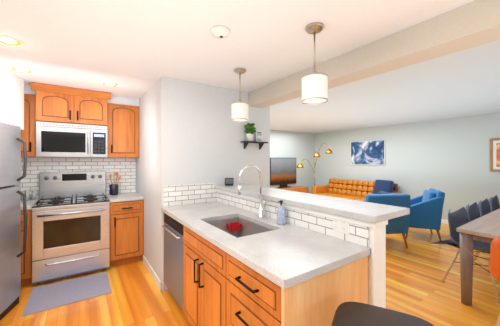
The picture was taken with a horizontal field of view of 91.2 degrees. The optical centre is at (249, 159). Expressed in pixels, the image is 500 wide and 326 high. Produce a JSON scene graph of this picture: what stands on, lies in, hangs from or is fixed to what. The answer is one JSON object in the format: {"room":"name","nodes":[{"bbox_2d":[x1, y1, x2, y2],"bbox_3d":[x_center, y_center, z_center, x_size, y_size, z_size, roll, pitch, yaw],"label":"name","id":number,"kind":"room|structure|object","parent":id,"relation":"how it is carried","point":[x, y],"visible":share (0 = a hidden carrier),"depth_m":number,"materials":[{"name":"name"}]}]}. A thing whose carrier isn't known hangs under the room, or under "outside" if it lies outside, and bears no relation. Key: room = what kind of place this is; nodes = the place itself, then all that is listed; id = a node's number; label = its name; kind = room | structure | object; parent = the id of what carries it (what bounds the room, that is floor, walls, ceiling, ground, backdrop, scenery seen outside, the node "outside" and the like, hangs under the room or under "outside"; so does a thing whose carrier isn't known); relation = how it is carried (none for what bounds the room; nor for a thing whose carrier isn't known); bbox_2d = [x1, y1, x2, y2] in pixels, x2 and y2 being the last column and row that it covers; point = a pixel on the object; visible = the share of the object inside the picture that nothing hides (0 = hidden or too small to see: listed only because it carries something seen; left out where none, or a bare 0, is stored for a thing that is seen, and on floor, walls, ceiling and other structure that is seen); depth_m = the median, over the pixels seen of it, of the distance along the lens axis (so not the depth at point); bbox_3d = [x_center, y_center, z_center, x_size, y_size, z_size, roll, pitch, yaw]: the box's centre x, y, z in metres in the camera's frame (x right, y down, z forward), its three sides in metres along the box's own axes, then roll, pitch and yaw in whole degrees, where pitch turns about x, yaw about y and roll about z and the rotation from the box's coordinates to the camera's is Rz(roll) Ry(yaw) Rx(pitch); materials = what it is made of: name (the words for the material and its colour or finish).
{"room":"kitchen","nodes":[
{"label":"kitchen","id":0,"kind":"room"},
{"bbox_2d":[15,157,135,199],"bbox_3d":[-2.805,0.235,3.346,2.289,0.570,0.006,0,0,-35],"label":"backsplash","id":1,"kind":"structure","parent":0,"point":[126,167],"depth_m":3.59,"materials":[{"name":"white tile"}]},
{"bbox_2d":[136,76,269,289],"bbox_3d":[-1.240,0.260,4.451,1.540,2.380,3.160,0,0,-35],"label":"wall","id":2,"kind":"structure","parent":0,"point":[188,134],"depth_m":3.05,"materials":[{"name":"white paint"}]},
{"bbox_2d":[163,183,216,206],"bbox_3d":[-0.691,0.402,2.906,0.655,0.234,0.006,0,0,-35],"label":"tiled wall","id":3,"kind":"structure","parent":2,"relation":"attached to","point":[173,195],"depth_m":2.88,"materials":[{"name":"white tile"}]},
{"bbox_2d":[143,219,448,291],"bbox_3d":[2.629,1.400,2.809,6.084,0.100,10.050,0,0,-35],"label":"baseboard","id":4,"kind":"structure","parent":2,"relation":"attached to","point":[151,271],"depth_m":3.04,"materials":[{"name":"white wood"}]},
{"bbox_2d":[244,123,255,140],"bbox_3d":[0.005,-0.373,3.291,0.167,0.245,0.137,0,0,-35],"label":"potted plant","id":5,"kind":"object","parent":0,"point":[250,130],"visible":0.99,"depth_m":3.25,"materials":[{"name":"green plant"}]},
{"bbox_2d":[0,0,499,133],"bbox_3d":[1.180,-0.970,1.813,10.000,0.080,10.450,0,0,-35],"label":"ceiling","id":6,"kind":"structure","parent":0,"point":[81,44],"depth_m":2.12,"materials":[{"name":"paint"}]},
{"bbox_2d":[0,64,23,129],"bbox_3d":[-2.713,-0.640,1.856,1.266,0.579,1.899,0,0,-35],"label":"wall","id":7,"kind":"structure","parent":6,"relation":"attached to","point":[11,85],"depth_m":2.58,"materials":[{"name":"white paint"}]},
{"bbox_2d":[0,34,23,46],"bbox_3d":[-1.878,-0.923,1.901,0.190,0.012,0.190,0,0,-35],"label":"recessed light","id":8,"kind":"object","parent":6,"relation":"in","point":[7,40],"visible":1,"depth_m":1.91,"materials":[{"name":"white"}]},
{"bbox_2d":[9,67,33,73],"bbox_3d":[-2.358,-0.923,2.529,0.190,0.012,0.190,0,0,-35],"label":"recessed light","id":9,"kind":"object","parent":6,"relation":"in","point":[16,69],"visible":1,"depth_m":2.52,"materials":[{"name":"white"}]},
{"bbox_2d":[24,84,138,106],"bbox_3d":[-2.719,-0.873,3.222,2.284,0.112,0.307,0,0,-35],"label":"wall","id":10,"kind":"structure","parent":6,"relation":"attached to","point":[27,88],"depth_m":3.58,"materials":[{"name":"white paint"}]},
{"bbox_2d":[101,82,118,86],"bbox_3d":[-1.710,-0.923,2.999,0.190,0.012,0.190,0,0,-35],"label":"recessed light","id":11,"kind":"object","parent":6,"relation":"in","point":[110,84],"visible":1,"depth_m":2.99,"materials":[{"name":"white"}]},
{"bbox_2d":[210,25,229,38],"bbox_3d":[-0.214,-0.909,1.758,0.140,0.039,0.140,0,0,-35],"label":"smoke detector","id":12,"kind":"object","parent":6,"relation":"attached to","point":[220,32],"visible":1,"depth_m":1.72,"materials":[{"name":"white plastic"}]},
{"bbox_2d":[231,68,248,121],"bbox_3d":[-0.104,-0.668,2.532,0.178,0.521,0.178,0,0,-35],"label":"pendant light","id":13,"kind":"object","parent":6,"relation":"hanging from","point":[239,110],"visible":1,"depth_m":2.47,"materials":[{"name":"white glass"}]},
{"bbox_2d":[302,22,327,104],"bbox_3d":[0.452,-0.668,1.716,0.178,0.521,0.178,0,0,-35],"label":"pendant light","id":14,"kind":"object","parent":6,"relation":"hanging from","point":[314,85],"visible":1,"depth_m":1.66,"materials":[{"name":"white glass"}]},
{"bbox_2d":[248,0,499,107],"bbox_3d":[2.052,-0.835,0.554,0.230,0.189,6.988,0,0,-35],"label":"ceiling beam","id":15,"kind":"structure","parent":6,"relation":"attached to","point":[475,23],"depth_m":1.76,"materials":[{"name":"paint"}]},
{"bbox_2d":[0,223,499,325],"bbox_3d":[1.180,1.480,1.813,10.000,0.060,10.450,0,0,-35],"label":"floor","id":16,"kind":"structure","parent":0,"point":[415,286],"depth_m":2.58,"materials":[{"name":"brown wood"}]},
{"bbox_2d":[0,122,26,319],"bbox_3d":[-2.509,0.555,2.007,0.817,1.790,0.840,0,0,-18],"label":"fridge","id":17,"kind":"object","parent":16,"relation":"on","point":[10,135],"visible":1,"depth_m":2.31,"materials":[{"name":"silver metal"}]},
{"bbox_2d":[22,272,110,316],"bbox_3d":[-1.979,1.444,2.714,0.725,0.012,0.595,0,0,-35],"label":"kitchen mat","id":18,"kind":"object","parent":16,"relation":"on","point":[46,297],"visible":1,"depth_m":2.66,"materials":[{"name":"grey fabric"}]},
{"bbox_2d":[32,171,109,284],"bbox_3d":[-2.320,0.807,3.232,0.764,1.285,0.724,0,0,-35],"label":"stove","id":19,"kind":"object","parent":16,"relation":"on","point":[71,213],"visible":1,"depth_m":3.03,"materials":[{"name":"silver metal"}]},
{"bbox_2d":[21,192,143,285],"bbox_3d":[-2.613,0.985,3.068,2.282,0.930,0.665,0,0,-35],"label":"base cabinet","id":20,"kind":"object","parent":16,"relation":"on","point":[126,209],"visible":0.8,"depth_m":3.32,"materials":[{"name":"brown wood"}]},
{"bbox_2d":[25,190,35,200],"bbox_3d":[-2.886,0.454,3.161,0.189,0.130,0.088,0,0,-43],"label":"salt","id":21,"kind":"object","parent":20,"relation":"on","point":[33,194],"visible":0.59,"depth_m":3.20,"materials":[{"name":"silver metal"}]},
{"bbox_2d":[109,171,120,194],"bbox_3d":[-2.024,0.343,3.669,0.152,0.353,0.118,0,0,-35],"label":"utensil crock","id":22,"kind":"object","parent":20,"relation":"on","point":[113,188],"visible":1,"depth_m":3.63,"materials":[{"name":"black ceramic"}]},
{"bbox_2d":[162,213,183,309],"bbox_3d":[-0.531,1.008,2.572,0.640,0.885,0.624,0,0,-35],"label":"dishwasher","id":23,"kind":"object","parent":16,"relation":"on","point":[173,230],"visible":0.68,"depth_m":2.37,"materials":[{"name":"silver metal"}]},
{"bbox_2d":[161,184,409,325],"bbox_3d":[0.029,0.885,2.160,1.104,1.130,2.047,0,0,-35],"label":"kitchen island","id":24,"kind":"object","parent":16,"relation":"on","point":[329,252],"visible":1,"depth_m":1.51,"materials":[{"name":"white stone"}]},
{"bbox_2d":[225,178,233,185],"bbox_3d":[-0.261,0.271,3.061,0.110,0.096,0.040,0,0,-15],"label":"clock","id":25,"kind":"object","parent":24,"relation":"on","point":[228,181],"visible":1,"depth_m":3.05,"materials":[{"name":"black plastic"}]},
{"bbox_2d":[227,222,240,231],"bbox_3d":[-0.150,0.632,2.318,0.110,0.065,0.090,0,0,-35],"label":"sink caddy","id":26,"kind":"object","parent":24,"relation":"attached to","point":[236,226],"visible":1,"depth_m":2.29,"materials":[{"name":"red plastic"}]},
{"bbox_2d":[238,165,264,217],"bbox_3d":[0.025,0.281,2.146,0.272,0.476,0.107,0,0,-35],"label":"faucet","id":27,"kind":"object","parent":24,"relation":"on","point":[261,209],"visible":1,"depth_m":2.19,"materials":[{"name":"silver metal"}]},
{"bbox_2d":[277,200,285,224],"bbox_3d":[0.254,0.423,1.995,0.071,0.191,0.073,0,0,-7],"label":"soap dispenser","id":28,"kind":"object","parent":24,"relation":"on","point":[281,213],"visible":1,"depth_m":1.97,"materials":[{"name":"glass"}]},
{"bbox_2d":[276,186,307,192],"bbox_3d":[1.170,1.160,7.607,1.450,0.580,0.450,0,0,-35],"label":"media console","id":29,"kind":"object","parent":16,"relation":"on","point":[294,188],"visible":0.27,"depth_m":7.66,"materials":[{"name":"brown wood"}]},
{"bbox_2d":[270,158,295,187],"bbox_3d":[1.089,0.399,7.752,1.100,0.938,0.120,0,0,-35],"label":"screen","id":30,"kind":"object","parent":29,"relation":"on","point":[282,170],"visible":0.91,"depth_m":7.73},
{"bbox_2d":[297,143,332,172],"bbox_3d":[1.892,0.454,7.660,0.994,1.993,1.052,0,0,-12],"label":"floor lamp","id":31,"kind":"object","parent":16,"relation":"on","point":[328,151],"visible":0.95,"depth_m":7.39,"materials":[{"name":"gold metal"}]},
{"bbox_2d":[312,178,401,200],"bbox_3d":[2.890,0.983,6.925,0.870,0.934,2.264,0,0,-35],"label":"sofa","id":32,"kind":"object","parent":16,"relation":"on","point":[357,190],"visible":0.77,"depth_m":7.03,"materials":[{"name":"orange leather"}]},
{"bbox_2d":[331,302,433,325],"bbox_3d":[0.538,1.071,0.965,0.411,0.762,0.411,0,0,27],"label":"bar stool","id":33,"kind":"object","parent":16,"relation":"on","point":[346,313],"visible":1,"depth_m":1.07,"materials":[{"name":"black wood"}]},
{"bbox_2d":[363,193,410,247],"bbox_3d":[2.216,1.004,4.301,0.778,0.899,0.742,0,0,-7],"label":"armchair","id":34,"kind":"object","parent":16,"relation":"on","point":[398,225],"visible":0.38,"depth_m":3.99,"materials":[{"name":"blue fabric"}]},
{"bbox_2d":[406,188,444,240],"bbox_3d":[3.239,1.004,4.672,0.632,0.899,0.662,0,0,23],"label":"armchair","id":35,"kind":"object","parent":16,"relation":"on","point":[426,209],"visible":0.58,"depth_m":4.37,"materials":[{"name":"blue fabric"}]},
{"bbox_2d":[431,207,498,302],"bbox_3d":[2.572,1.018,2.883,0.470,0.871,0.727,0,0,-27],"label":"dining chair","id":36,"kind":"object","parent":16,"relation":"on","point":[458,218],"visible":0.56,"depth_m":2.92,"materials":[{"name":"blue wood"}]},
{"bbox_2d":[448,202,484,260],"bbox_3d":[3.088,1.018,3.239,0.470,0.871,0.726,0,0,-35],"label":"dining chair","id":37,"kind":"object","parent":16,"relation":"on","point":[473,212],"visible":0.22,"depth_m":3.42,"materials":[{"name":"grey plastic"}]},
{"bbox_2d":[456,208,499,305],"bbox_3d":[3.534,1.070,2.882,2.810,0.760,0.985,0,0,-35],"label":"dining table","id":38,"kind":"object","parent":16,"relation":"on","point":[485,228],"visible":1,"depth_m":2.44,"materials":[{"name":"brown wood"}]},
{"bbox_2d":[465,236,499,325],"bbox_3d":[2.203,1.017,1.879,0.539,0.873,1.010,0,0,-35],"label":"dining chair","id":39,"kind":"object","parent":16,"relation":"on","point":[495,244],"visible":1,"depth_m":1.92,"materials":[{"name":"orange plastic"}]},
{"bbox_2d":[475,198,490,259],"bbox_3d":[3.550,1.018,3.556,0.470,0.871,0.726,0,0,-35],"label":"dining chair","id":40,"kind":"object","parent":16,"relation":"on","point":[484,206],"visible":0.29,"depth_m":3.74,"materials":[{"name":"grey plastic"}]},
{"bbox_2d":[488,195,499,211],"bbox_3d":[4.028,1.018,3.885,0.470,0.871,0.726,0,0,-35],"label":"dining chair","id":41,"kind":"object","parent":16,"relation":"on","point":[494,202],"visible":0.3,"depth_m":4.07,"materials":[{"name":"grey plastic"}]},
{"bbox_2d":[240,141,267,148],"bbox_3d":[0.064,-0.200,3.349,0.380,0.100,0.130,0,0,-35],"label":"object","id":42,"kind":"structure","parent":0,"point":[261,144],"depth_m":3.29,"materials":[{"name":"black wood"}]},
{"bbox_2d":[255,131,262,141],"bbox_3d":[0.130,-0.330,3.446,0.120,0.160,0.034,0,0,-35],"label":"photo","id":43,"kind":"object","parent":42,"relation":"on","point":[259,135],"depth_m":3.44},
{"bbox_2d":[270,130,314,193],"bbox_3d":[0.434,0.260,7.460,4.630,2.380,0.100,0,0,-35],"label":"wall","id":44,"kind":"structure","parent":0,"point":[300,146],"depth_m":8.22,"materials":[{"name":"paint"}]},
{"bbox_2d":[315,113,499,219],"bbox_3d":[5.176,0.260,4.561,0.100,2.380,10.050,0,0,-35],"label":"wall","id":45,"kind":"structure","parent":0,"point":[451,156],"depth_m":5.81,"materials":[{"name":"paint"}]},
{"bbox_2d":[351,140,384,164],"bbox_3d":[3.371,-0.205,7.064,0.035,0.690,1.020,0,0,-35],"label":"picture","id":46,"kind":"object","parent":45,"relation":"attached to","point":[362,152],"visible":1,"depth_m":7.02,"materials":[{"name":"blue paper"}]},
{"bbox_2d":[490,138,499,171],"bbox_3d":[5.085,-0.100,4.577,0.030,0.660,0.880,0,0,-35],"label":"picture","id":47,"kind":"object","parent":45,"relation":"attached to","point":[494,142],"visible":1,"depth_m":4.87,"materials":[{"name":"brown wood"}]},
{"bbox_3d":[-2.876,0.260,3.362,2.390,2.380,0.100,0,0,-35],"label":"wall","id":48,"kind":"structure","parent":0,"visible":0},
{"bbox_2d":[21,94,35,156],"bbox_3d":[-3.196,-0.427,2.862,1.090,0.775,0.346,0,0,-35],"label":"upper cabinet","id":49,"kind":"object","parent":48,"relation":"attached to","point":[28,134],"visible":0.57,"depth_m":3.02,"materials":[{"name":"brown wood"}]},
{"bbox_2d":[30,82,110,125],"bbox_3d":[-2.395,-0.703,3.341,0.840,0.446,0.479,0,0,-35],"label":"upper cabinet","id":50,"kind":"object","parent":48,"relation":"attached to","point":[54,103],"visible":1,"depth_m":3.16,"materials":[{"name":"brown wood"}]},
{"bbox_2d":[36,121,107,156],"bbox_3d":[-2.403,-0.258,3.353,0.760,0.435,0.433,0,0,-35],"label":"microwave","id":51,"kind":"object","parent":50,"relation":"attached to","point":[53,139],"visible":1,"depth_m":3.19,"materials":[{"name":"silver metal"}]},
{"bbox_2d":[108,103,138,157],"bbox_3d":[-1.937,-0.427,3.727,0.420,0.775,0.346,0,0,-35],"label":"upper cabinet","id":52,"kind":"object","parent":48,"relation":"attached to","point":[123,120],"visible":0.9,"depth_m":3.61,"materials":[{"name":"brown wood"}]}
]}

